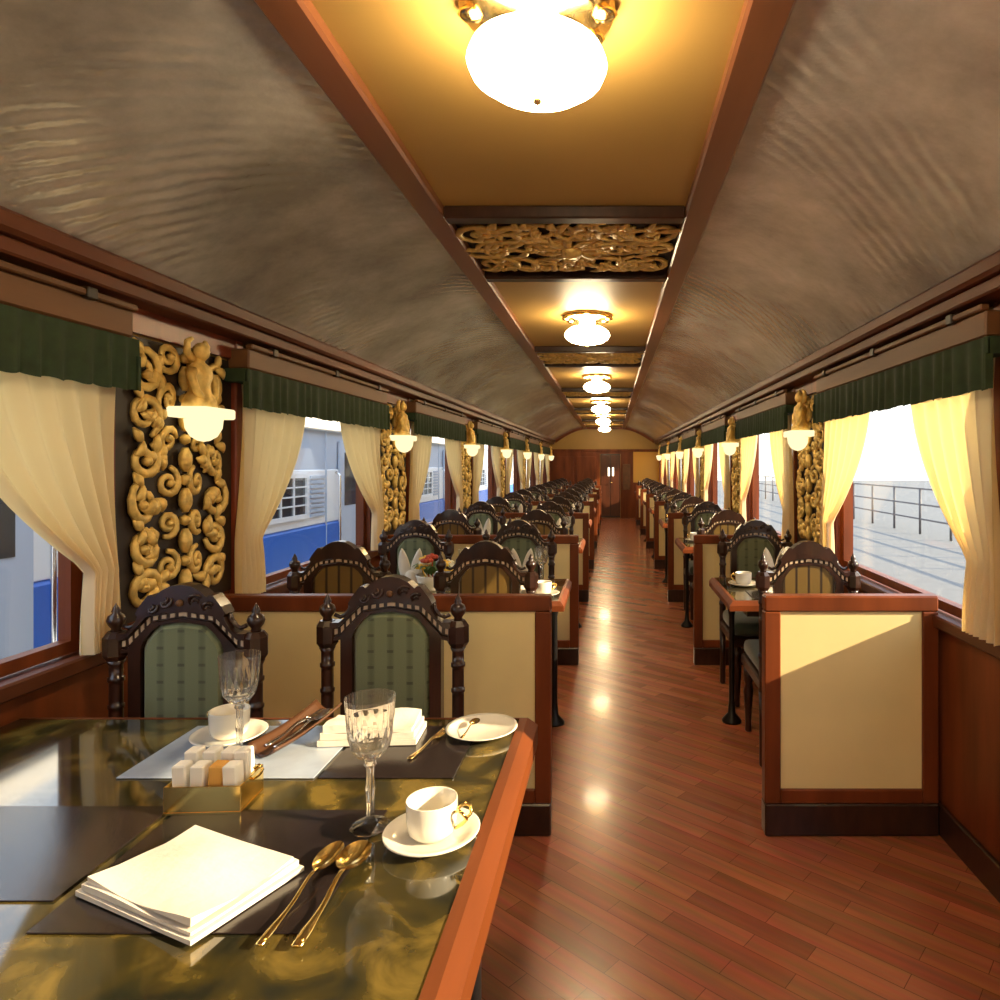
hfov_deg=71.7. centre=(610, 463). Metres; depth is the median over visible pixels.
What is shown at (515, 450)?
window
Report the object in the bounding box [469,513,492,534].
cushion
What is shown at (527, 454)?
wall lamp
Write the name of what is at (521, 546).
cushion
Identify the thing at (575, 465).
trim
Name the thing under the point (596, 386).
ceiling lamp
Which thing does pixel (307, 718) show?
fork
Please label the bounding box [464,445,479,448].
shelf
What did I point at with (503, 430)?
trim
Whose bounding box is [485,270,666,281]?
trim
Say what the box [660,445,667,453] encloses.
window valance
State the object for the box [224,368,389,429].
window valance
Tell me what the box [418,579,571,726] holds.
dining table
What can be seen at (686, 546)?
dining table
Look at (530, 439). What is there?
pelmet
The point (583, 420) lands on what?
trim
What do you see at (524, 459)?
carved wall panel
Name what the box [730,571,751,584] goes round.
coffee cup
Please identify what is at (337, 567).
dining chair
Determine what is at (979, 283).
trim
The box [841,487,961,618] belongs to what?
window
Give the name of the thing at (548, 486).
dining chair
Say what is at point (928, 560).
ground
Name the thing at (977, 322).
pelmet
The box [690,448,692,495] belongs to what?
window
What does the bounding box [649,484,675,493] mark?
dining chair
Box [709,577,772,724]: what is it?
dining table
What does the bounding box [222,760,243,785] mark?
packet
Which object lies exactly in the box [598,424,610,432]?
ceiling lamp
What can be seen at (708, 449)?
curtain
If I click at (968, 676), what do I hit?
wall
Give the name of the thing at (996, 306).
trim
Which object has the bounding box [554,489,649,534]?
wall
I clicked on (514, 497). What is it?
dining chair
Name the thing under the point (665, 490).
dining chair
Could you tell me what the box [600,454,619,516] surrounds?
door
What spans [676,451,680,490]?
curtain
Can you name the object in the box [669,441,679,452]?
window valance
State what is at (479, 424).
pelmet
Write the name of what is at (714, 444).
window
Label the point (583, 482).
dining chair
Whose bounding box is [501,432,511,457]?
wall lamp
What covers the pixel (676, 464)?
window
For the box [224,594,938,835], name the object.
wall
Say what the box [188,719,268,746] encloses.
saucer
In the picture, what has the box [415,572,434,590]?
vase
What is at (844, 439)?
curtain
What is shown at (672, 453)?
curtain
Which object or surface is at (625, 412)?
trim
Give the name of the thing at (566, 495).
dining chair
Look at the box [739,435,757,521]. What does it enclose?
curtain
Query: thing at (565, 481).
dining chair
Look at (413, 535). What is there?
dining chair
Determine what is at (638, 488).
wall
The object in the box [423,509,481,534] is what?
dining chair
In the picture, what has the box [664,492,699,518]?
dining chair
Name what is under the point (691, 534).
coffee cup
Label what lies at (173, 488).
carved wall panel
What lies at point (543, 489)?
dining chair
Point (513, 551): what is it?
folded napkin
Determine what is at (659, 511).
wall
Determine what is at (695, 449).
shelf
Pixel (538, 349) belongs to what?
trim
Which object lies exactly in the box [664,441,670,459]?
wall lamp
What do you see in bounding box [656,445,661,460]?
wall lamp
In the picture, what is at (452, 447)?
curtain
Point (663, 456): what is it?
curtain
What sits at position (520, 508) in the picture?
folded napkin
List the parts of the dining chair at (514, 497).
frame, post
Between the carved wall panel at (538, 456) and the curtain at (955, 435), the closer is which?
the curtain at (955, 435)
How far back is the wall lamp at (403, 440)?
5.03 m
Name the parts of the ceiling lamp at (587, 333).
globe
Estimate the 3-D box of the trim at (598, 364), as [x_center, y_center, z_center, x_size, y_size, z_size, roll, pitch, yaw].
[-0.180,-0.975,6.660,0.936,0.050,0.070,0,0,0]
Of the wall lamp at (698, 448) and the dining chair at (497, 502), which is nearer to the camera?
the dining chair at (497, 502)
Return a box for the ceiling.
[0,0,999,439]
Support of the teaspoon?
on the plate
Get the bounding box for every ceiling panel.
[455,224,680,271]
[537,353,643,363]
[563,392,631,396]
[575,411,625,412]
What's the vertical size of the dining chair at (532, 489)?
1.082 m
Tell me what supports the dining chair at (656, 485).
on the floor
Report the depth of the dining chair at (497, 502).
7.74 m
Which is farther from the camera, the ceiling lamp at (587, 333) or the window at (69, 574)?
the ceiling lamp at (587, 333)
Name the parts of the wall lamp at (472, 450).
lamp shade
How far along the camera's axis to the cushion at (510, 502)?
8.98 m
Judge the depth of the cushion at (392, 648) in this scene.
2.23 m
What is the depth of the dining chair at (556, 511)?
6.73 m
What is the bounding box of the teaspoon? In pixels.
[460,718,479,737]
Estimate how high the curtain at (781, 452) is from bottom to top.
0.920 m
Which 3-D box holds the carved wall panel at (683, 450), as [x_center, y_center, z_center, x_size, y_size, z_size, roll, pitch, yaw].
[1.271,0.045,11.850,0.056,0.989,0.700,0,0,0]
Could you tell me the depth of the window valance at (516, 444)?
11.07 m
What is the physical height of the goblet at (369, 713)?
0.251 m
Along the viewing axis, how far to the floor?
2.38 m
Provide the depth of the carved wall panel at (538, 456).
15.10 m
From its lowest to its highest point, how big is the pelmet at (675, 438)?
0.112 m
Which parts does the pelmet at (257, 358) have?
rail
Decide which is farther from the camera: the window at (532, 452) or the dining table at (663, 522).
the window at (532, 452)
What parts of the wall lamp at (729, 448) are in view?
lamp shade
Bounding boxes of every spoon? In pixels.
[255,841,343,946]
[273,708,332,747]
[291,840,371,947]
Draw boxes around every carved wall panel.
[115,336,230,623]
[380,404,406,534]
[461,425,471,512]
[500,437,504,497]
[523,451,525,488]
[538,456,539,483]
[682,450,683,490]
[700,446,703,498]
[731,421,740,512]
[796,394,823,543]
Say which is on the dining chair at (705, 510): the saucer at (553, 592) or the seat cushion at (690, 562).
the seat cushion at (690, 562)
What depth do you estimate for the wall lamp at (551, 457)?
17.53 m
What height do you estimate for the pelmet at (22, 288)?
0.112 m
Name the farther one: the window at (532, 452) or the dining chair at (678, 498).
the window at (532, 452)
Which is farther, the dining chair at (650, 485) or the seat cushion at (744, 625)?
the dining chair at (650, 485)
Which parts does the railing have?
post, rail, rail, rail, post, post, post, post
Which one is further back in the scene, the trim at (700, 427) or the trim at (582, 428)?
the trim at (582, 428)
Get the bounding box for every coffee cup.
[206,703,249,740]
[406,786,472,843]
[535,580,556,593]
[687,532,696,539]
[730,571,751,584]
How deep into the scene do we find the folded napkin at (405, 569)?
3.96 m
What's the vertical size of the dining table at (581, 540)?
0.752 m
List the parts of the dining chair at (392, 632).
post, frame, post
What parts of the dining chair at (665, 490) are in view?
post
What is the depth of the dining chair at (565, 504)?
7.74 m
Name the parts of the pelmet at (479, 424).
rail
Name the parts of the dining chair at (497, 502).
frame, post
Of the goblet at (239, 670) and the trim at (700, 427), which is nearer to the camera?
the goblet at (239, 670)
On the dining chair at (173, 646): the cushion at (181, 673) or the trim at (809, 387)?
the cushion at (181, 673)
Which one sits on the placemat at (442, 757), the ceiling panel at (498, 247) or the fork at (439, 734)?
the fork at (439, 734)
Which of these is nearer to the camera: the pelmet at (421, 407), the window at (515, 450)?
the pelmet at (421, 407)
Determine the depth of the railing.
18.27 m
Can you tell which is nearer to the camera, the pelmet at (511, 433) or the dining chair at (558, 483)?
the pelmet at (511, 433)
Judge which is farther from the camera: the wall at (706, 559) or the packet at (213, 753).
the wall at (706, 559)
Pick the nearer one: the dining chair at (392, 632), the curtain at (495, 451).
the dining chair at (392, 632)
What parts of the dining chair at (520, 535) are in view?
post, frame, post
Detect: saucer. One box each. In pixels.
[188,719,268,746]
[382,807,479,856]
[526,590,559,595]
[728,580,755,586]
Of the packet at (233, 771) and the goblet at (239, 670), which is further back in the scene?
the goblet at (239, 670)
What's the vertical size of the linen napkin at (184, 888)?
0.034 m
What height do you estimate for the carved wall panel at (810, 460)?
0.989 m
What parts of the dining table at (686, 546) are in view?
leg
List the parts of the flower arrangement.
flower, flower, flower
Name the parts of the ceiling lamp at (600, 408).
globe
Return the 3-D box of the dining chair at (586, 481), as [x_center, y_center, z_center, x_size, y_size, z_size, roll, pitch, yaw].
[-0.610,0.909,15.538,0.504,1.082,0.496,0,0,0]
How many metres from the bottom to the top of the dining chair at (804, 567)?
1.082 m
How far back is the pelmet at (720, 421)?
7.80 m
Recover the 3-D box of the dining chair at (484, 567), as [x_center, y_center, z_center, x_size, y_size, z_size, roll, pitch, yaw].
[-0.600,0.909,3.472,0.504,1.082,0.496,0,0,0]
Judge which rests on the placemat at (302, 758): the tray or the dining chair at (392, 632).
the tray
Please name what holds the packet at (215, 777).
in the holder
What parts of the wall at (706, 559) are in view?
panel, panel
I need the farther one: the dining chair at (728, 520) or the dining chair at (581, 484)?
the dining chair at (581, 484)
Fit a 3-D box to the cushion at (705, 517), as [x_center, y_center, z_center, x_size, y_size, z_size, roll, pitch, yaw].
[0.955,0.707,6.734,0.246,0.446,0.016,0,0,0]
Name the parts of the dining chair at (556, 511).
frame, post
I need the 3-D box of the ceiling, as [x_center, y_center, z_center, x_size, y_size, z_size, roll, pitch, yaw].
[-0.175,-0.840,5.600,2.710,0.420,25.600,0,0,0]
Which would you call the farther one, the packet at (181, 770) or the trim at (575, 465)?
the trim at (575, 465)
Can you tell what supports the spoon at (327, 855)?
on the placemat at (299, 834)
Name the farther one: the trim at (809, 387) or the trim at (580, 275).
the trim at (809, 387)
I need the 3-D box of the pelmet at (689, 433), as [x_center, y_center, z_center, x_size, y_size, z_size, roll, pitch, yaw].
[1.238,-0.466,10.580,0.118,0.112,1.800,0,0,0]
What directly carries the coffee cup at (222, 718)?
on the saucer at (257, 727)
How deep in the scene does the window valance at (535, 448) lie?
13.66 m
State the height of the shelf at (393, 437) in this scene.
0.039 m
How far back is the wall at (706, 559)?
4.90 m
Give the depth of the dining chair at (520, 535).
4.48 m
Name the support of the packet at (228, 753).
in the holder
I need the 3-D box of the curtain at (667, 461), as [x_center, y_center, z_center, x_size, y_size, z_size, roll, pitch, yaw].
[1.238,0.120,14.992,0.045,0.920,0.669,0,0,0]
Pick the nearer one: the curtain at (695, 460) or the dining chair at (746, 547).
the dining chair at (746, 547)
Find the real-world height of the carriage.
3.470 m
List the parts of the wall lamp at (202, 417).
lamp shade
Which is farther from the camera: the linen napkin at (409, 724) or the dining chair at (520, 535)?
the dining chair at (520, 535)
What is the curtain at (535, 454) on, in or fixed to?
hanging from the window valance at (535, 448)
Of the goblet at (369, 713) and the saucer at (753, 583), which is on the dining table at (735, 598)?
the saucer at (753, 583)
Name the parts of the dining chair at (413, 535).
post, frame, post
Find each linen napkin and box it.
[75,825,303,945]
[317,708,426,746]
[521,585,525,593]
[767,587,772,593]
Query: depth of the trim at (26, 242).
2.39 m
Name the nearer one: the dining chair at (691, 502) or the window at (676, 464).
the dining chair at (691, 502)
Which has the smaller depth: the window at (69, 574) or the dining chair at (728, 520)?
the window at (69, 574)
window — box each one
[0,551,81,677]
[266,487,365,584]
[427,463,450,524]
[489,446,492,498]
[514,449,516,491]
[531,452,532,485]
[676,464,677,488]
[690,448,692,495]
[712,443,723,509]
[752,449,781,534]
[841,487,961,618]
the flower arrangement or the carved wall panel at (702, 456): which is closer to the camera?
the flower arrangement
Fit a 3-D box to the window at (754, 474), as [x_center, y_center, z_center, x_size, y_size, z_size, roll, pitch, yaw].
[1.350,0.119,5.600,0.040,0.938,1.660,0,0,0]
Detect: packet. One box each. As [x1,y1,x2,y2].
[171,760,193,786]
[184,745,205,763]
[190,760,211,786]
[203,745,222,763]
[208,760,228,785]
[221,745,240,760]
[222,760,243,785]
[234,745,254,780]
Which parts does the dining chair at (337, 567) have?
post, frame, post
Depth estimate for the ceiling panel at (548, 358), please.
6.20 m
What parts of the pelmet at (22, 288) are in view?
rail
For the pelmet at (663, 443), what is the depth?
15.45 m
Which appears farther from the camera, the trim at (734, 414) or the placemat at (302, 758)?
the trim at (734, 414)
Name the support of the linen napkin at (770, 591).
on the placemat at (754, 594)
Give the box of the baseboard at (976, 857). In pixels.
[937,800,999,902]
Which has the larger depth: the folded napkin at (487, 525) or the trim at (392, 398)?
the folded napkin at (487, 525)
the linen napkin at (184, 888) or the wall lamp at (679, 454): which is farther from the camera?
the wall lamp at (679, 454)
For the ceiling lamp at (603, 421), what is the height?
0.220 m
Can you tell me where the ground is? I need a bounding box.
[694,481,965,604]
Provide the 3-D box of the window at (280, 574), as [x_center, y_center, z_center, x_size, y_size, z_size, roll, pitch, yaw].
[-1.700,0.119,3.830,0.040,0.938,1.660,0,0,0]
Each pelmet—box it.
[0,260,137,337]
[227,344,388,404]
[405,399,465,424]
[471,420,502,434]
[506,430,524,440]
[525,437,539,444]
[539,441,549,447]
[660,440,667,446]
[669,435,681,443]
[681,428,700,439]
[701,415,729,432]
[735,389,796,420]
[814,304,999,393]
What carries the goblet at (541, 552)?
on the dining table at (559, 601)
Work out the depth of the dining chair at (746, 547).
4.48 m
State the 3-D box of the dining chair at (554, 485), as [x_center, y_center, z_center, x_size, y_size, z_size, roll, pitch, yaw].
[-1.300,0.909,14.722,0.504,1.082,0.496,0,0,0]
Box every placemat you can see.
[0,806,162,901]
[26,810,387,933]
[116,726,343,778]
[319,726,470,778]
[745,590,758,598]
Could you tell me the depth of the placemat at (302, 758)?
1.60 m
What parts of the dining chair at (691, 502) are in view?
post, frame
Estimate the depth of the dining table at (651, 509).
10.55 m
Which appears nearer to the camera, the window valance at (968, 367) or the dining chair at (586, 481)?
the window valance at (968, 367)
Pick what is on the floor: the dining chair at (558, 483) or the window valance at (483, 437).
the dining chair at (558, 483)
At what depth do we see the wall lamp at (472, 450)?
7.53 m
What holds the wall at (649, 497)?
on the floor
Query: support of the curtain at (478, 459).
hanging from the window valance at (483, 437)
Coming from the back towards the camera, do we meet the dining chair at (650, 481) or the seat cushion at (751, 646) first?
the dining chair at (650, 481)
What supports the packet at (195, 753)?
in the holder
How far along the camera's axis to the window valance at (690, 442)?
10.42 m
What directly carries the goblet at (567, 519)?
on the dining table at (581, 540)
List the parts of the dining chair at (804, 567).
leg, seat frame, leg, post, frame, post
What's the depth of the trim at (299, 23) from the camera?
1.98 m
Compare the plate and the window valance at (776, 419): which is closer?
the plate
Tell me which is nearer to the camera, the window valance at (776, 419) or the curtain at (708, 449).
the window valance at (776, 419)
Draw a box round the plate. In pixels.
[445,713,517,741]
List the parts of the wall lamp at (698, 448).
lamp shade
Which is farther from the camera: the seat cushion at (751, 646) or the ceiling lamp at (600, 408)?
the ceiling lamp at (600, 408)
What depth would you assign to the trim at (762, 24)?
1.99 m
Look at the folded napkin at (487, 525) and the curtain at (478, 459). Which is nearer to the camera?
the folded napkin at (487, 525)
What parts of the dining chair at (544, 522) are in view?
frame, post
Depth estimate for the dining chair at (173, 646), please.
2.08 m
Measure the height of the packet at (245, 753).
0.098 m
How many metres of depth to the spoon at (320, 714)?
1.76 m
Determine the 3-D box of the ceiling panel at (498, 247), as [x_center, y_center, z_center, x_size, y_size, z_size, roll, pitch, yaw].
[-0.189,-0.967,3.090,1.023,0.067,0.786,0,0,0]
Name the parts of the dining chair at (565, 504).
frame, post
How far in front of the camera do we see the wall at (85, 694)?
2.12 m
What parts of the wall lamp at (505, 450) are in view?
lamp shade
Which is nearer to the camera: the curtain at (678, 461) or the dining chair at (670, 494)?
the dining chair at (670, 494)
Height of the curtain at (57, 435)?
0.920 m
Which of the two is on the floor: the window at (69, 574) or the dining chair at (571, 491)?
the dining chair at (571, 491)
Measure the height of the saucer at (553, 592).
0.020 m
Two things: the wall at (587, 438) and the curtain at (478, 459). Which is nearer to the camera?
the curtain at (478, 459)
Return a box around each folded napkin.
[398,548,422,583]
[475,518,490,534]
[511,548,533,570]
[512,504,522,512]
[763,547,783,570]
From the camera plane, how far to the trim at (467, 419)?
7.93 m
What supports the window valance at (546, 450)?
hanging from the pelmet at (545, 444)
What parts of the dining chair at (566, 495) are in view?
post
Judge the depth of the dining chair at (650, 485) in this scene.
14.49 m
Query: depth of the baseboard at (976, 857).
2.42 m
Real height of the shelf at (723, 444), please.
0.039 m
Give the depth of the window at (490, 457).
9.62 m
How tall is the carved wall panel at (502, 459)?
0.989 m
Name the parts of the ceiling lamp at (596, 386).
globe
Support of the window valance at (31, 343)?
hanging from the pelmet at (22, 288)
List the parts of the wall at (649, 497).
frame, panel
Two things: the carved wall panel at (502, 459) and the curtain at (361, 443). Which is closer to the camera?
the curtain at (361, 443)
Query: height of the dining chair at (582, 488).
1.082 m
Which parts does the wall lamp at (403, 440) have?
lamp shade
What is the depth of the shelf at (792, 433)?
4.25 m
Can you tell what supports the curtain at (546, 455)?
hanging from the window valance at (546, 450)
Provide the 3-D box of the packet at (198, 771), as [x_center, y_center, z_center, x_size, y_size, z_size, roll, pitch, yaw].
[-0.832,0.649,1.380,0.028,0.085,0.034,0,0,-3]
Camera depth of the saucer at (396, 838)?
1.24 m
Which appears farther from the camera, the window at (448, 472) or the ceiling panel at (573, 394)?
the ceiling panel at (573, 394)
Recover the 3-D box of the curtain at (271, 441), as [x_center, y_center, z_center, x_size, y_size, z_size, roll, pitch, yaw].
[-1.588,0.120,3.222,0.044,0.920,0.669,0,0,0]
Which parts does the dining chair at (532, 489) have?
frame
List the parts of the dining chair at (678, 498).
post, frame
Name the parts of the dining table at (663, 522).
leg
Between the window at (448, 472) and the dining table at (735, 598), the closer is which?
the dining table at (735, 598)
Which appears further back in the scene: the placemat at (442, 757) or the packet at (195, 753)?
the placemat at (442, 757)
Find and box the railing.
[759,475,951,540]
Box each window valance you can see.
[0,304,140,390]
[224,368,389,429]
[406,413,466,441]
[473,429,503,447]
[507,437,525,450]
[528,443,539,452]
[541,446,549,454]
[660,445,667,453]
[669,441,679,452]
[681,435,697,449]
[701,425,728,445]
[735,405,795,438]
[813,336,999,423]
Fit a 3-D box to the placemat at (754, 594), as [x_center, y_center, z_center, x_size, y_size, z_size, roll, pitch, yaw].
[0.900,0.698,3.635,0.320,0.003,0.240,0,0,0]
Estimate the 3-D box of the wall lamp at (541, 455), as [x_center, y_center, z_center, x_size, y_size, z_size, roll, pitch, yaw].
[-1.551,-0.280,15.080,0.148,0.392,0.200,0,0,0]
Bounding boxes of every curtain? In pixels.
[0,371,120,655]
[234,384,305,593]
[340,422,383,550]
[408,421,431,520]
[444,438,462,512]
[472,435,484,503]
[491,446,500,496]
[506,448,512,498]
[517,450,523,488]
[526,452,531,487]
[534,452,538,484]
[540,459,543,484]
[545,454,548,481]
[661,454,664,483]
[665,453,668,485]
[670,452,674,486]
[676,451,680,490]
[683,449,688,492]
[692,448,699,497]
[703,444,712,500]
[719,432,729,509]
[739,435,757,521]
[769,415,793,544]
[820,412,869,553]
[911,358,999,646]
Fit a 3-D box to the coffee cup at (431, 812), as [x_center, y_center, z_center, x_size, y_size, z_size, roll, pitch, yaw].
[-0.320,0.655,1.263,0.121,0.068,0.094,0,0,9]
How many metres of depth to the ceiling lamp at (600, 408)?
10.68 m
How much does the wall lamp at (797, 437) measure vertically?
0.392 m
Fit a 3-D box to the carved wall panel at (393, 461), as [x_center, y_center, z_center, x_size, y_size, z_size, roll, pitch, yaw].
[-1.621,0.045,5.080,0.056,0.989,0.700,0,0,0]
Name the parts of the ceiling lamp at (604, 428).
globe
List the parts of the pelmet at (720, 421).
rail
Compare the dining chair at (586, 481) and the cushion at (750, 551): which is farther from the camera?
the dining chair at (586, 481)
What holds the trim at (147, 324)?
attached to the wall at (85, 694)
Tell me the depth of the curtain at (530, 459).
12.97 m
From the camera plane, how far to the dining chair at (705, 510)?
6.73 m
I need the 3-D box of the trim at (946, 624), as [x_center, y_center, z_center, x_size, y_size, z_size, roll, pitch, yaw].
[1.278,0.612,5.600,0.045,0.047,25.600,0,0,0]
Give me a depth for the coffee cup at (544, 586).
3.56 m
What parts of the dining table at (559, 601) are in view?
leg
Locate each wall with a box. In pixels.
[0,334,545,726]
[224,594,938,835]
[385,535,780,664]
[464,513,690,601]
[526,501,670,568]
[543,494,658,548]
[550,427,658,517]
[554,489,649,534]
[566,486,641,524]
[659,306,999,862]
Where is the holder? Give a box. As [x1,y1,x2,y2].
[163,763,263,815]
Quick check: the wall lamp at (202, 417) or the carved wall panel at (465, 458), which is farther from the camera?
the carved wall panel at (465, 458)
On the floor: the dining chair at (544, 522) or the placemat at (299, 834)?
the dining chair at (544, 522)
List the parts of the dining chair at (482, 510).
frame, post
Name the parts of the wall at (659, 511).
panel, panel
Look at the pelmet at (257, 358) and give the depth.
3.39 m
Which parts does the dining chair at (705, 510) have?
leg, post, seat frame, leg, frame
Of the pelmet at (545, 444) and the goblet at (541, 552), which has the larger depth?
the pelmet at (545, 444)
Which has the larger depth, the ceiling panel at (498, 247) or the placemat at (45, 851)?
the ceiling panel at (498, 247)
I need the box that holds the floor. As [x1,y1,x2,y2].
[481,518,999,999]
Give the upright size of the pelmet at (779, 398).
0.112 m
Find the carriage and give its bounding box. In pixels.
[0,417,512,658]
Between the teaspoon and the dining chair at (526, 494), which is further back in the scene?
the dining chair at (526, 494)
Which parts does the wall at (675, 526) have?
panel, panel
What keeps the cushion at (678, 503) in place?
on the dining chair at (678, 498)
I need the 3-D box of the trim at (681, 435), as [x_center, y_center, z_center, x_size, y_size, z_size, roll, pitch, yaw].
[1.284,0.026,11.850,0.032,1.123,0.830,0,0,0]
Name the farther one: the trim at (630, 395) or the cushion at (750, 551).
the trim at (630, 395)
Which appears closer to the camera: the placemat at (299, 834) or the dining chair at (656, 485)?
the placemat at (299, 834)
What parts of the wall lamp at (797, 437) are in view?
lamp shade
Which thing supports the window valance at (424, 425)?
hanging from the pelmet at (421, 407)
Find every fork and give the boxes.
[264,708,324,746]
[407,727,445,759]
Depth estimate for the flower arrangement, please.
3.72 m
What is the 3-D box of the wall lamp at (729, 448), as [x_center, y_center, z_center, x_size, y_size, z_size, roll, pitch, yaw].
[1.201,-0.280,6.850,0.148,0.392,0.200,0,0,0]
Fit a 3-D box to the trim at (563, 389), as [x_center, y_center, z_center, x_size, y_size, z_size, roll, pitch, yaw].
[-0.180,-0.975,8.940,0.936,0.050,0.070,0,0,0]
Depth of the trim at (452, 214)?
2.62 m
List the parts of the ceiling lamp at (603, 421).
globe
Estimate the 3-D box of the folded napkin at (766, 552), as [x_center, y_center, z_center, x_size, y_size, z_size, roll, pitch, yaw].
[0.970,0.595,4.027,0.126,0.207,0.114,0,0,36]
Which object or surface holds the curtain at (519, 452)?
hanging from the window valance at (516, 444)
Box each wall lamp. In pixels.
[167,336,234,441]
[389,400,416,452]
[464,421,479,455]
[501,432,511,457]
[523,438,531,458]
[538,443,544,459]
[549,446,553,460]
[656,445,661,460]
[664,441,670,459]
[675,437,683,458]
[692,429,703,457]
[721,416,738,455]
[783,389,814,450]
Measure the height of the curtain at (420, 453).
0.920 m
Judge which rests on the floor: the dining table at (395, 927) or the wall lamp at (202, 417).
the dining table at (395, 927)
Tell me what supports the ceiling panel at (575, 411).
attached to the ceiling
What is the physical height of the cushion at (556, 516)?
0.446 m
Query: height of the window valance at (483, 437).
0.173 m
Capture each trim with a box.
[0,206,554,443]
[0,550,378,704]
[114,308,242,630]
[254,0,586,427]
[371,391,410,522]
[444,206,684,223]
[455,416,472,509]
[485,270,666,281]
[495,429,505,495]
[535,346,644,352]
[545,362,640,366]
[550,449,658,517]
[555,427,653,442]
[562,388,632,391]
[566,395,630,397]
[574,408,626,410]
[577,412,625,413]
[582,419,623,421]
[622,0,796,427]
[654,250,999,443]
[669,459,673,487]
[681,435,687,498]
[699,426,709,500]
[730,412,747,521]
[792,379,834,543]
[842,570,999,659]
[993,301,999,509]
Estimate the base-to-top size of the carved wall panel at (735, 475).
0.989 m
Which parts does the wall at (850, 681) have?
panel, panel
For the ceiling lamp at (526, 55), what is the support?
hanging from the ceiling
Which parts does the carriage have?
door glass, door, handrail, pane, handrail, door, door glass, pane, handrail, door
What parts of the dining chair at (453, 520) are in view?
frame, post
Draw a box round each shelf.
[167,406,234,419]
[389,435,416,440]
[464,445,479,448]
[692,448,703,451]
[721,443,738,446]
[783,430,814,437]
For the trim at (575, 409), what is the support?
attached to the ceiling
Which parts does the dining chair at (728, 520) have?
post, frame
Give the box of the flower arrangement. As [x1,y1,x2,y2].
[413,553,454,590]
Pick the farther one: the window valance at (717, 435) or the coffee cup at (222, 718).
the window valance at (717, 435)
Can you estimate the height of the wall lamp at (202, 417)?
0.392 m
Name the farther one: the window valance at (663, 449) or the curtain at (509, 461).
the window valance at (663, 449)
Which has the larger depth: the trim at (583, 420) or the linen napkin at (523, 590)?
the trim at (583, 420)
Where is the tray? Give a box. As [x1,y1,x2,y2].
[247,699,341,757]
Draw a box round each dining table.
[0,718,537,999]
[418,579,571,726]
[579,538,584,627]
[649,507,653,557]
[658,519,667,582]
[675,538,693,627]
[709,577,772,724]
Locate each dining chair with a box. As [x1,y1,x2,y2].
[102,582,267,717]
[287,540,391,593]
[316,574,468,717]
[378,519,453,574]
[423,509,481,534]
[433,540,537,593]
[458,501,505,534]
[482,519,556,578]
[486,496,518,512]
[503,492,532,512]
[507,489,539,500]
[507,509,567,534]
[525,501,574,534]
[526,484,552,493]
[526,486,547,500]
[537,496,580,512]
[541,483,558,493]
[547,481,561,488]
[547,492,583,512]
[552,480,565,488]
[554,489,586,500]
[560,478,571,485]
[560,486,588,500]
[564,484,591,493]
[568,483,592,493]
[572,481,593,488]
[574,480,595,488]
[641,480,653,488]
[644,481,665,488]
[646,483,661,493]
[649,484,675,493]
[653,486,682,500]
[658,489,681,500]
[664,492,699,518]
[672,496,712,512]
[682,501,729,619]
[692,509,754,587]
[717,519,792,706]
[741,540,860,766]
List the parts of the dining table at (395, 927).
leg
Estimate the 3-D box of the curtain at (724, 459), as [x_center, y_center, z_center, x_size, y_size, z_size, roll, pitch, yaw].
[1.238,0.120,7.492,0.045,0.920,0.669,0,0,0]
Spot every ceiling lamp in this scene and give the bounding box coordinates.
[457,0,617,111]
[562,310,612,347]
[581,374,611,394]
[590,400,611,414]
[595,414,610,425]
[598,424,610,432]
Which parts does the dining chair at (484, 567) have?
post, frame, post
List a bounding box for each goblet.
[218,649,260,755]
[344,688,395,836]
[535,546,548,579]
[562,516,570,528]
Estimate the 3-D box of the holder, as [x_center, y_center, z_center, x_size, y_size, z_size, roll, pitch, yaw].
[-0.803,0.657,1.401,0.174,0.078,0.100,0,0,-3]
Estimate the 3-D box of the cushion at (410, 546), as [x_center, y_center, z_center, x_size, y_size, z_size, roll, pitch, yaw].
[-1.290,0.707,4.484,0.246,0.446,0.016,0,0,0]
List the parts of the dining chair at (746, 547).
post, leg, leg, seat frame, frame, post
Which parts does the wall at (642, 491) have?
panel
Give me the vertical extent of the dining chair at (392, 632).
1.082 m
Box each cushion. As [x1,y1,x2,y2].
[144,622,222,717]
[355,612,428,717]
[397,538,433,574]
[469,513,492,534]
[502,538,536,571]
[508,501,520,508]
[550,513,561,522]
[676,501,682,508]
[689,561,692,574]
[695,513,713,531]
[723,609,758,635]
[737,538,773,576]
[744,639,758,670]
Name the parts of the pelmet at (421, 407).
rail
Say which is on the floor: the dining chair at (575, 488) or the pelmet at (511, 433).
the dining chair at (575, 488)
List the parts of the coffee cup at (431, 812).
handle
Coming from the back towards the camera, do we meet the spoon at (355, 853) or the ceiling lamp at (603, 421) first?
the ceiling lamp at (603, 421)
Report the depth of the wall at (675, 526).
7.15 m
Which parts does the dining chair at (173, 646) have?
post, frame, post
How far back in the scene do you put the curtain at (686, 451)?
11.21 m
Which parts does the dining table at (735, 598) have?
leg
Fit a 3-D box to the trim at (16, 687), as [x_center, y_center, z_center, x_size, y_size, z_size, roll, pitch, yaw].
[-1.627,0.612,5.600,0.045,0.047,25.600,0,0,0]
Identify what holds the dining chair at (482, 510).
on the floor
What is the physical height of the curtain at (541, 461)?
0.920 m
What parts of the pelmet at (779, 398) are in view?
rail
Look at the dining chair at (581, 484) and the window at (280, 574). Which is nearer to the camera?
the window at (280, 574)

